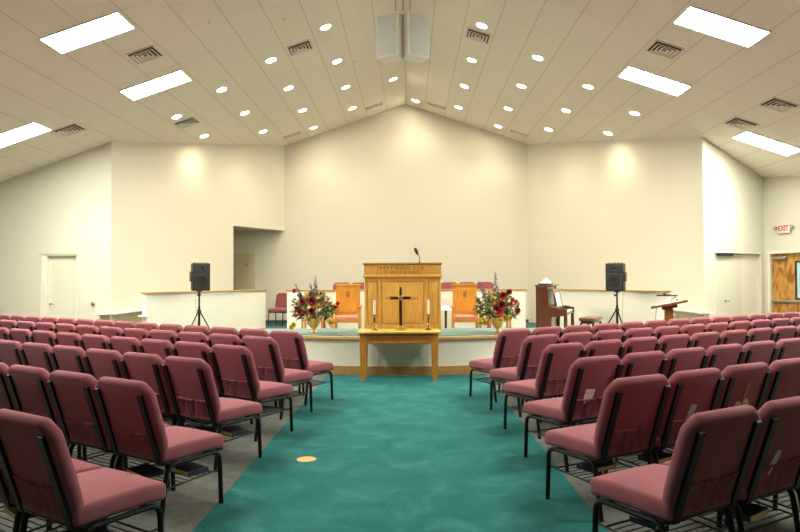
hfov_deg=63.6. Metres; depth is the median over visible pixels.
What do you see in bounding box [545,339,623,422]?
chair
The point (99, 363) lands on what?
chair
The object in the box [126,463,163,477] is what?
hymnal
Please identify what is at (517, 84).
recessed light
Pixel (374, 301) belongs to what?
candle
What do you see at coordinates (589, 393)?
card
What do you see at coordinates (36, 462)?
chair
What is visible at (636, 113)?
recessed light
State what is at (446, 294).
wall
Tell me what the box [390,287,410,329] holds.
cross
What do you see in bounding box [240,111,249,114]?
recessed light
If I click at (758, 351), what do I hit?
chair
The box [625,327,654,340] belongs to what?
chair
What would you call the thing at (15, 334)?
chair
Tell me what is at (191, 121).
ceiling vent
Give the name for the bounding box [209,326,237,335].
chair
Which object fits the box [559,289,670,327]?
wall
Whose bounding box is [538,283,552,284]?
songbook
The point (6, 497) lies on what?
chair
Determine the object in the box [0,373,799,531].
floor
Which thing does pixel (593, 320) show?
piano bench
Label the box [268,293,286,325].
chair
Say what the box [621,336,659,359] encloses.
chair
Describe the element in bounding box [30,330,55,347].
chair
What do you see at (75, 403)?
chair
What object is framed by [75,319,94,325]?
chair
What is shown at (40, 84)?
ceiling
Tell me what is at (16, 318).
chair
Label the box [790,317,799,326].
chair
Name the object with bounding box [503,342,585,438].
chair
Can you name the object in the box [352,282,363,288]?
chair
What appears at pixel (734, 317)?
chair
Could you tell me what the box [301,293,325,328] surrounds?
chair
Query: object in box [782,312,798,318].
chair
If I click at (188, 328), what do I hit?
chair
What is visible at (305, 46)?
ceiling vent
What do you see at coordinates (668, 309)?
wooden lectern
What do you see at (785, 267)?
door
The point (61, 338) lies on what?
chair
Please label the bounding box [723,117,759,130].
ceiling vent
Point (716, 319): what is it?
chair
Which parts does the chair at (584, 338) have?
backrest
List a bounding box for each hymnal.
[4,506,36,519]
[61,527,113,531]
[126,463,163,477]
[171,461,208,476]
[190,425,215,432]
[217,426,247,436]
[576,461,615,472]
[629,511,666,529]
[638,450,672,463]
[721,503,768,522]
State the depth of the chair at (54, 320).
10.75 m
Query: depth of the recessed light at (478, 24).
12.94 m
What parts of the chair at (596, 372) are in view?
leg, seat frame, seat, leg, cross rail, backrest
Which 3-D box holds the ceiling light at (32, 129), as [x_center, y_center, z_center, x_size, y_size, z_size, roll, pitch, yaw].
[-7.816,-2.623,13.056,1.228,0.433,0.650,0,-1,1]
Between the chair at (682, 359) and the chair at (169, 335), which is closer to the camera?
the chair at (682, 359)
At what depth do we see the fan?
4.53 m
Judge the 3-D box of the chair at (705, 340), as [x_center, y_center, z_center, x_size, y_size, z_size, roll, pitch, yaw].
[3.265,1.181,7.411,0.547,0.875,0.631,1,-1,-32]
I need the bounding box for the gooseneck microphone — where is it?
[414,248,420,262]
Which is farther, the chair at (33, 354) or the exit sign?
the exit sign
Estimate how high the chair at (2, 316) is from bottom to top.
0.875 m
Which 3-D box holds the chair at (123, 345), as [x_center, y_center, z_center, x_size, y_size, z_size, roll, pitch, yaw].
[-2.795,1.198,7.116,0.547,0.875,0.631,-1,-1,34]
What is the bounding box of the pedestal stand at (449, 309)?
[441,308,451,327]
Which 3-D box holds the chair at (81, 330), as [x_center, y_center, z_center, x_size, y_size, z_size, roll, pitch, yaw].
[-4.094,1.243,8.974,0.547,0.875,0.631,-1,-1,33]
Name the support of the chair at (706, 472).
on the floor at (409, 453)
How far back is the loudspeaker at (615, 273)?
13.79 m
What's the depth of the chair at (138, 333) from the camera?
8.09 m
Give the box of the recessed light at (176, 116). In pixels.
[171,114,181,118]
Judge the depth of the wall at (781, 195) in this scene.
15.88 m
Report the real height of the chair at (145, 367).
0.875 m
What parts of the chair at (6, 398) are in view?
backrest, leg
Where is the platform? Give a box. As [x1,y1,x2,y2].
[236,328,563,375]
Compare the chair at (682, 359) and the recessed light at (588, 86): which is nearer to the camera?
the chair at (682, 359)
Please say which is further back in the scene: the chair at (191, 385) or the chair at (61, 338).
the chair at (61, 338)
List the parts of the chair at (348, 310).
seat rail, rail, raised panel, panel, leg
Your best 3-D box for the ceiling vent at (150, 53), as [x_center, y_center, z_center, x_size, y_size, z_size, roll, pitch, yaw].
[-4.572,-3.780,11.592,0.513,0.183,0.540,0,-1,1]
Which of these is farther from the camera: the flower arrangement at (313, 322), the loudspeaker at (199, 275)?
the loudspeaker at (199, 275)
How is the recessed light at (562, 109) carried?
in the ceiling
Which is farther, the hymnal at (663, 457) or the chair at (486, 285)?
the chair at (486, 285)
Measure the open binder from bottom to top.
0.178 m
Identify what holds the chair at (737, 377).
on the floor at (409, 453)
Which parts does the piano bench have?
seat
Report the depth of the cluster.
11.39 m
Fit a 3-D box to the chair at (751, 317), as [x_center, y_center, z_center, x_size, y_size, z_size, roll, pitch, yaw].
[5.845,1.248,11.053,0.547,0.875,0.631,1,-1,-34]
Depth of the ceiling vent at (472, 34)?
13.50 m
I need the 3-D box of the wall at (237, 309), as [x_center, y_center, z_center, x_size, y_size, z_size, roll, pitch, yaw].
[-4.516,1.202,15.366,0.180,1.228,3.764,-1,-1,30]
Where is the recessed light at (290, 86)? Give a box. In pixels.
[283,85,293,89]
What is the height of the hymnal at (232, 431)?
0.032 m
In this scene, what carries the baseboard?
attached to the wall at (381, 187)
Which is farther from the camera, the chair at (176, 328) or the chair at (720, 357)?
the chair at (176, 328)
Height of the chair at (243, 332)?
0.875 m
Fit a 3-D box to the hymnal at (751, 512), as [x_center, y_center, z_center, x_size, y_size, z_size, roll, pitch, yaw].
[1.828,1.298,3.421,0.216,0.032,0.152,1,-2,-37]
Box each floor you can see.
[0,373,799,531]
[266,323,535,328]
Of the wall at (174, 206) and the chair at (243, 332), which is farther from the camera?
the wall at (174, 206)
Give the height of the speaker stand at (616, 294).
1.103 m
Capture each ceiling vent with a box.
[52,123,87,136]
[125,45,164,65]
[173,117,200,129]
[282,131,301,138]
[286,39,313,56]
[365,102,383,110]
[427,102,445,110]
[464,27,491,44]
[509,129,528,137]
[644,40,684,59]
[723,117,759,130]
[758,97,799,113]
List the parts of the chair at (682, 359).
backrest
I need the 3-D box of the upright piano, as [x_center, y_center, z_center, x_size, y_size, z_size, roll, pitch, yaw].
[3.380,1.030,13.976,0.680,1.250,1.460,-1,-1,21]
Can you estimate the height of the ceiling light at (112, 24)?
0.433 m
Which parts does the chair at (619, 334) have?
backrest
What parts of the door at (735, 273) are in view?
panel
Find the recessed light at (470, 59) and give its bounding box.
[466,57,476,62]
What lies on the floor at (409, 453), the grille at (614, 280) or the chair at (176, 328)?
the chair at (176, 328)
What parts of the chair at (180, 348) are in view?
backrest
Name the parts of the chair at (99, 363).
backrest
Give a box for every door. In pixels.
[41,254,76,319]
[233,252,255,289]
[713,251,761,316]
[767,250,799,313]
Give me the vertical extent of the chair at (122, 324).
0.875 m
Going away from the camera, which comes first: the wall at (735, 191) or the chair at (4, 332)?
the chair at (4, 332)
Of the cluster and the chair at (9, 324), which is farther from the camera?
the cluster
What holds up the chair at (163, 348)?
on the floor at (409, 453)
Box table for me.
[357,329,440,380]
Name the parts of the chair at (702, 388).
leg, seat, backrest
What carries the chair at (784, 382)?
on the floor at (409, 453)
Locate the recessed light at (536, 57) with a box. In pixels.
[532,55,543,60]
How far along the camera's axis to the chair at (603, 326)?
8.66 m
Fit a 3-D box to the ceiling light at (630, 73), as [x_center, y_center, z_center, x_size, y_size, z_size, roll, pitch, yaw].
[5.046,-3.674,12.837,1.228,0.433,0.650,0,-1,1]
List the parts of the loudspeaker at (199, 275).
handle, control panel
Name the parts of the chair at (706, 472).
leg, seat frame, seat, leg, cross rail, backrest, leg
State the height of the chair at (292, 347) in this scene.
0.875 m
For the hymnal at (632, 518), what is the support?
in the chair at (706, 472)
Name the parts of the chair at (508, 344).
leg, seat frame, seat, leg, backrest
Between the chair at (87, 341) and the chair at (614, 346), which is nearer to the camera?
the chair at (614, 346)
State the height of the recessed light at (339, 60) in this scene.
0.093 m
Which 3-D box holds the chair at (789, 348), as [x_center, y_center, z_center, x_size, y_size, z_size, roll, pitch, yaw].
[3.750,1.162,6.641,0.547,0.875,0.631,1,-1,-32]
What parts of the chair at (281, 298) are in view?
seat, backrest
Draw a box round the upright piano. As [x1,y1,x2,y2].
[535,284,573,327]
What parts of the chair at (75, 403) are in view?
leg, backrest, cross rail, leg, seat, leg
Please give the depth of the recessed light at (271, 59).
13.68 m
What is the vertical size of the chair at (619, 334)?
0.875 m
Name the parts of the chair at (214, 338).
backrest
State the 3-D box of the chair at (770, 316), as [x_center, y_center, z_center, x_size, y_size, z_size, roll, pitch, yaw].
[6.306,1.252,11.358,0.547,0.875,0.631,1,-1,-34]
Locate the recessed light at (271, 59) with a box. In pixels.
[265,57,276,62]
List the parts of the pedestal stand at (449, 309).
post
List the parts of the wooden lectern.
post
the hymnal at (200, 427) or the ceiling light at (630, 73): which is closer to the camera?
the hymnal at (200, 427)
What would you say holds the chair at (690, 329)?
on the floor at (409, 453)
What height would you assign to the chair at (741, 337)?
0.875 m
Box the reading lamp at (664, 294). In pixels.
[656,293,677,300]
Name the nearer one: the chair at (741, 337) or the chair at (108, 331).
the chair at (741, 337)
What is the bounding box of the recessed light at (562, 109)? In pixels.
[561,108,570,112]
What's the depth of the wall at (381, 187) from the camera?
20.60 m
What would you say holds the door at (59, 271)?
in the wall at (63, 206)
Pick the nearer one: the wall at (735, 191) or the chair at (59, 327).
the chair at (59, 327)
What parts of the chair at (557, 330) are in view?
backrest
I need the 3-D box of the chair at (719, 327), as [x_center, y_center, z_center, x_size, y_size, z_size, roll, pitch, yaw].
[4.162,1.210,8.977,0.547,0.875,0.631,1,-1,-33]
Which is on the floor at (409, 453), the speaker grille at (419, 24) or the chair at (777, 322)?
the chair at (777, 322)
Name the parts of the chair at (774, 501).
leg, leg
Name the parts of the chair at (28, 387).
backrest, leg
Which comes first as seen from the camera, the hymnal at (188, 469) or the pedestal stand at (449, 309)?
the hymnal at (188, 469)
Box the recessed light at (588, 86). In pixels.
[582,84,593,88]
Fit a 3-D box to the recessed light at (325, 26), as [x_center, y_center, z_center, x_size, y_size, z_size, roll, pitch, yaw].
[-1.497,-4.808,12.988,0.256,0.093,0.270,0,-1,8]
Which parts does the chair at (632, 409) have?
leg, seat frame, leg, seat, cross rail, backrest, leg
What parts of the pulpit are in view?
panel, verse panel, moulding, panel, moulding, panel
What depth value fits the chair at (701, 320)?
9.89 m
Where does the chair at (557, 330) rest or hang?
on the floor at (409, 453)
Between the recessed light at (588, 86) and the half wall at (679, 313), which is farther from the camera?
the half wall at (679, 313)
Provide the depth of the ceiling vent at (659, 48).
11.41 m
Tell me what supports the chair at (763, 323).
on the floor at (409, 453)
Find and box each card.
[583,389,594,403]
[685,404,696,419]
[767,450,781,474]
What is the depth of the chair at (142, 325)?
9.18 m
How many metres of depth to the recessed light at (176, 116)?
15.02 m
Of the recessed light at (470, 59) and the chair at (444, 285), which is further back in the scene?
the chair at (444, 285)
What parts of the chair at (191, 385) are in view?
leg, backrest, cross rail, leg, seat, seat frame, leg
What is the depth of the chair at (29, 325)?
9.63 m
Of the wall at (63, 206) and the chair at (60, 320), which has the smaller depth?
the chair at (60, 320)
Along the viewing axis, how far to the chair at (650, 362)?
5.25 m
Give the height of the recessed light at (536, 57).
0.093 m
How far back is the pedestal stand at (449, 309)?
14.84 m
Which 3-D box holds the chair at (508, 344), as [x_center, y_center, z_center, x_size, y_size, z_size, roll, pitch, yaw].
[1.248,1.202,8.016,0.547,0.875,0.631,1,-1,-34]
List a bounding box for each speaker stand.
[191,291,209,328]
[608,291,621,325]
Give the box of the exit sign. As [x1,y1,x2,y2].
[773,224,793,232]
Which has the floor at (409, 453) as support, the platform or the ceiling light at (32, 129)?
the platform
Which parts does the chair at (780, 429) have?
leg, seat, leg, backrest, cross rail, leg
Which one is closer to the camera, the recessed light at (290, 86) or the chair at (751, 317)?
the chair at (751, 317)
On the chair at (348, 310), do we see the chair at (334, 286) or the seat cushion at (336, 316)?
the seat cushion at (336, 316)
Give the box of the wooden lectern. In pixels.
[651,300,687,321]
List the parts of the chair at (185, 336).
backrest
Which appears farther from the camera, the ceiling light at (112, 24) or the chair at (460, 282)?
the chair at (460, 282)
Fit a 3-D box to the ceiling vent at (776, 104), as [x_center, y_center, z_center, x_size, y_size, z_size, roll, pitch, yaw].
[7.086,-3.002,12.079,0.513,0.183,0.540,0,-1,1]
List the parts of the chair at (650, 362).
backrest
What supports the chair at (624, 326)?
on the floor at (409, 453)
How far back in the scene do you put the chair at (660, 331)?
8.10 m
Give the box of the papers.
[540,278,550,282]
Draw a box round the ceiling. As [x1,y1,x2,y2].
[0,0,799,230]
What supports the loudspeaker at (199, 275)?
on the speaker stand at (198, 294)
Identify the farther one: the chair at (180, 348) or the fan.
the chair at (180, 348)
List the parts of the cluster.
mounting plate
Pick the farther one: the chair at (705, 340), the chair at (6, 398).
the chair at (705, 340)
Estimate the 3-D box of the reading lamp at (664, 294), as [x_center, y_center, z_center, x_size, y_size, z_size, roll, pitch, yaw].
[5.182,0.606,12.530,0.387,0.168,0.227,-1,-1,21]
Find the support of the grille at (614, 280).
attached to the loudspeaker at (615, 273)
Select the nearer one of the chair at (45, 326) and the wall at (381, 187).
the chair at (45, 326)
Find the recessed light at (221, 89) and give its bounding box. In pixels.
[216,87,227,91]
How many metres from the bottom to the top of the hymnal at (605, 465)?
0.032 m
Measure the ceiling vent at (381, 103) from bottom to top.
0.209 m
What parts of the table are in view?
leg, leg, moulding, leg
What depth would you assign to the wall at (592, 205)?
17.21 m
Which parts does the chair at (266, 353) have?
backrest, leg, seat, seat frame, leg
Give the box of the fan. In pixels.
[734,382,749,406]
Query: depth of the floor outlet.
5.27 m
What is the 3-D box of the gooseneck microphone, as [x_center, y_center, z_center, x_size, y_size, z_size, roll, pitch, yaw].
[0.283,-0.173,10.346,0.122,0.244,0.060,0,-1,-11]
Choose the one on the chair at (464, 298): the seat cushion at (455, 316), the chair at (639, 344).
the seat cushion at (455, 316)
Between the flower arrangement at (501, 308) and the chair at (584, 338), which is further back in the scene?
the flower arrangement at (501, 308)
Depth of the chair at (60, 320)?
10.44 m
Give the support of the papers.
on the songbook
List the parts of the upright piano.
lid, panel, panel, leg, leg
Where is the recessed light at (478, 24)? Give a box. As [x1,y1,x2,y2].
[475,22,487,28]
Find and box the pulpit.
[363,263,442,330]
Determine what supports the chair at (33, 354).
on the floor at (409, 453)
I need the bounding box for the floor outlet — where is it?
[297,456,315,461]
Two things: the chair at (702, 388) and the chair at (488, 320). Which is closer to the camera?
the chair at (702, 388)
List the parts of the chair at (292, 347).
backrest, leg, seat, seat frame, leg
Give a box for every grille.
[194,273,208,289]
[377,13,394,56]
[410,13,428,56]
[607,273,621,289]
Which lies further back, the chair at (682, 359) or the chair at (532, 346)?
the chair at (532, 346)
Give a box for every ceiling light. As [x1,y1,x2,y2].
[0,122,51,147]
[38,11,134,53]
[119,69,191,100]
[617,65,691,95]
[672,5,771,47]
[731,131,799,155]
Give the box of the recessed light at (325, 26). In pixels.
[319,23,331,30]
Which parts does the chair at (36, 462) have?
leg, backrest, cross rail, leg, seat, seat frame, leg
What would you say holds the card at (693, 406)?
on the chair at (702, 388)
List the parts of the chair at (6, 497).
backrest, leg, leg, seat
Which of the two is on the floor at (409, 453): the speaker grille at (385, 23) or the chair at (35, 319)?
the chair at (35, 319)
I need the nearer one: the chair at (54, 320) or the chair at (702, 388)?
the chair at (702, 388)
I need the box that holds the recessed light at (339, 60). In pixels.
[331,58,342,63]
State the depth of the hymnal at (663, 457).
4.42 m
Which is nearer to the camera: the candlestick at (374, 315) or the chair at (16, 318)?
the candlestick at (374, 315)
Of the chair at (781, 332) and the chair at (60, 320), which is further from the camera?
the chair at (60, 320)
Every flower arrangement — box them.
[289,275,339,332]
[472,272,520,332]
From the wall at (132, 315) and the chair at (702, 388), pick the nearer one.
the chair at (702, 388)
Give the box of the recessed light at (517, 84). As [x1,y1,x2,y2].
[516,83,526,88]
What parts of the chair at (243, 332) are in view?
backrest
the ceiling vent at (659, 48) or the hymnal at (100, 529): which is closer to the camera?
the hymnal at (100, 529)
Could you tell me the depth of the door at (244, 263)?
20.62 m
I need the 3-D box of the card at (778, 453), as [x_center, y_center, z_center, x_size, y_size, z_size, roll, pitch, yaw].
[1.872,0.984,3.235,0.090,0.141,0.036,-1,-1,13]
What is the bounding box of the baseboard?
[266,319,528,322]
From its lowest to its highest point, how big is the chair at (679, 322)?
0.875 m
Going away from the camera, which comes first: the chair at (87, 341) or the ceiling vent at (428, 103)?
the chair at (87, 341)
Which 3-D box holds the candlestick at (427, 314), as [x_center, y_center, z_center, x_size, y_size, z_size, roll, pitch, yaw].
[0.419,0.720,9.582,0.100,0.462,0.098,0,-1,1]
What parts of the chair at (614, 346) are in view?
backrest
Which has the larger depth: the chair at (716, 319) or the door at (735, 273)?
the door at (735, 273)
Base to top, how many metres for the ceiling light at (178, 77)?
0.433 m
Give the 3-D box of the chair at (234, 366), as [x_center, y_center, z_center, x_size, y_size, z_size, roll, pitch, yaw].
[-1.421,1.173,6.195,0.547,0.875,0.631,-1,-1,34]
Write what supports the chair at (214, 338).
on the floor at (409, 453)
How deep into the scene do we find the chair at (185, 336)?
7.47 m
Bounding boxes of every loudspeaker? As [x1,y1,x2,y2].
[189,262,209,290]
[605,262,626,290]
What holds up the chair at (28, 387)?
on the floor at (409, 453)
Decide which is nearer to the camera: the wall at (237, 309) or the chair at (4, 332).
the chair at (4, 332)
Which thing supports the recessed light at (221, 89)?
in the ceiling
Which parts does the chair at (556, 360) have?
leg, seat frame, seat, leg, cross rail, backrest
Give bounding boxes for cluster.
[377,0,428,62]
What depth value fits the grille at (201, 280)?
13.92 m
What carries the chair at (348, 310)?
on the floor at (271, 325)
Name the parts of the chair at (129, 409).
leg, backrest, cross rail, leg, seat, leg, seat frame, leg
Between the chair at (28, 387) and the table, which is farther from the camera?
the table
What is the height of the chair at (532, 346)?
0.875 m
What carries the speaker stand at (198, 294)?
on the floor at (271, 325)
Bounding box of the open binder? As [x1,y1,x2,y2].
[655,297,681,305]
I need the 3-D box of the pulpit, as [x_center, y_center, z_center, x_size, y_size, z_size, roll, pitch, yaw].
[0.047,0.522,10.522,1.260,1.135,0.680,0,-1,1]
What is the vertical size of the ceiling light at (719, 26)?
0.433 m
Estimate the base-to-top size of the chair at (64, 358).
0.875 m
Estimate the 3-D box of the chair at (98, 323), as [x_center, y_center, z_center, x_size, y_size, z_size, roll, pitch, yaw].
[-4.359,1.268,10.083,0.547,0.875,0.631,-1,-1,35]
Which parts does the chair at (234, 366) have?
backrest, cross rail, seat, seat frame, leg, leg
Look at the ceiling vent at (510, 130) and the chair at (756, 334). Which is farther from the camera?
the ceiling vent at (510, 130)
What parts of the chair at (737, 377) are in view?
backrest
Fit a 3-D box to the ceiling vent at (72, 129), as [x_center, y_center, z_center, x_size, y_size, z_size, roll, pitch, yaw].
[-7.013,-2.883,13.730,0.513,0.183,0.540,0,-1,1]
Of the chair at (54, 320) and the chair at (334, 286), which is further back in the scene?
the chair at (334, 286)
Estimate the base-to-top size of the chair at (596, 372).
0.875 m
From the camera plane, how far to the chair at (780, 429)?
3.22 m
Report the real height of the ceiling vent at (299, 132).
0.209 m
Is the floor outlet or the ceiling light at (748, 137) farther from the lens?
the ceiling light at (748, 137)
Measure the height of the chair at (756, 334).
0.875 m
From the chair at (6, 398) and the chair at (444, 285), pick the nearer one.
the chair at (6, 398)
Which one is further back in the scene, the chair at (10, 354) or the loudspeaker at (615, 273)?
the loudspeaker at (615, 273)
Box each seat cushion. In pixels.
[335,315,357,318]
[454,315,477,318]
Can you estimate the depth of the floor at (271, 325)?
19.13 m
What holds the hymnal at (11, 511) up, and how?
in the chair at (6, 497)
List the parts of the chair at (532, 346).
leg, seat frame, seat, leg, backrest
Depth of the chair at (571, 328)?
8.36 m
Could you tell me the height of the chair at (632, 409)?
0.875 m
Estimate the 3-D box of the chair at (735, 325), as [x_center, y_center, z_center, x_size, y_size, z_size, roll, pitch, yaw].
[4.623,1.215,9.276,0.547,0.875,0.631,1,-1,-33]
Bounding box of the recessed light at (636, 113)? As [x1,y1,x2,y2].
[629,111,640,115]
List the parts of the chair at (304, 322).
leg, panel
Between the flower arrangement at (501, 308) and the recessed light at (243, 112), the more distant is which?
the recessed light at (243, 112)
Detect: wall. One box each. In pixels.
[0,141,111,320]
[95,309,141,324]
[111,141,284,312]
[141,289,266,328]
[233,104,528,319]
[286,289,526,328]
[528,137,709,322]
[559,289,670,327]
[673,308,713,320]
[696,137,764,318]
[763,176,799,314]
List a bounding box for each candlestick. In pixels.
[371,299,377,330]
[425,300,431,329]
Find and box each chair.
[0,314,10,319]
[0,320,16,329]
[0,327,9,339]
[0,339,23,366]
[0,362,81,459]
[0,408,165,531]
[0,458,100,531]
[5,364,122,469]
[8,328,31,343]
[10,315,25,321]
[15,321,34,331]
[20,342,54,373]
[25,316,41,322]
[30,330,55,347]
[34,322,54,332]
[40,316,57,324]
[46,370,169,485]
[50,345,87,373]
[54,323,75,333]
[54,332,80,346]
[57,317,75,324]
[74,325,98,336]
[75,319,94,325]
[80,334,109,351]
[83,348,172,420]
[93,376,223,516]
[94,320,114,327]
[97,326,122,338]
[108,336,139,355]
[114,321,135,329]
[120,352,215,428]
[121,328,148,341]
[135,322,158,331]
[139,338,173,359]
[148,329,176,344]
[158,323,183,334]
[161,356,261,471]
[172,341,252,432]
[176,331,243,399]
[183,325,209,336]
[207,333,276,406]
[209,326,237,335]
[209,344,292,441]
[238,328,300,397]
[240,336,312,419]
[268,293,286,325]
[268,330,332,405]
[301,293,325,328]
[331,284,362,327]
[333,283,348,289]
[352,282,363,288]
[441,282,456,288]
[450,284,481,327]
[459,282,474,283]
[469,328,531,401]
[477,282,493,288]
[487,292,510,327]
[489,334,560,416]
[502,326,563,396]
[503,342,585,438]
[523,355,622,470]
[525,331,594,402]
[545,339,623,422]
[545,374,670,521]
[559,329,625,396]
[563,324,592,333]
[572,351,667,460]
[590,405,762,531]
[592,323,619,334]
[603,367,724,474]
[619,321,644,332]
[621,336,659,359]
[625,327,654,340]
[644,320,667,329]
[654,325,681,339]
[658,334,691,354]
[659,362,771,450]
[660,347,708,451]
[662,396,799,531]
[667,318,690,328]
[681,324,706,336]
[690,317,711,325]
[690,331,721,349]
[705,322,729,333]
[705,343,744,371]
[710,316,730,323]
[720,329,749,346]
[725,487,799,524]
[729,321,751,331]
[730,315,749,321]
[742,340,777,365]
[748,314,766,322]
[748,327,774,341]
[751,319,772,328]
[761,357,799,406]
[766,313,783,320]
[771,318,791,328]
[773,325,798,342]
[775,338,799,359]
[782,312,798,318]
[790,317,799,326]
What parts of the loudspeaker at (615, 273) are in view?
control panel, handle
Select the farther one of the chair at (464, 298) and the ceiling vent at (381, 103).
the ceiling vent at (381, 103)
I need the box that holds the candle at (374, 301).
[373,300,375,313]
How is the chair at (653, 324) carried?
on the floor at (409, 453)
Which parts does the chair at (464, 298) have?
leg, rail, panel, raised panel, seat rail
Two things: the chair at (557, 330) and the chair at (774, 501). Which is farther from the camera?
the chair at (557, 330)
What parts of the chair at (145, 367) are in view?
backrest, seat, leg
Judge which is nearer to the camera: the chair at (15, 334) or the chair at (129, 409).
the chair at (129, 409)
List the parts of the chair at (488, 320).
panel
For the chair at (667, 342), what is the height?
0.875 m
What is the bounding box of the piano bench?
[579,316,601,326]
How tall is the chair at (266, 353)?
0.875 m

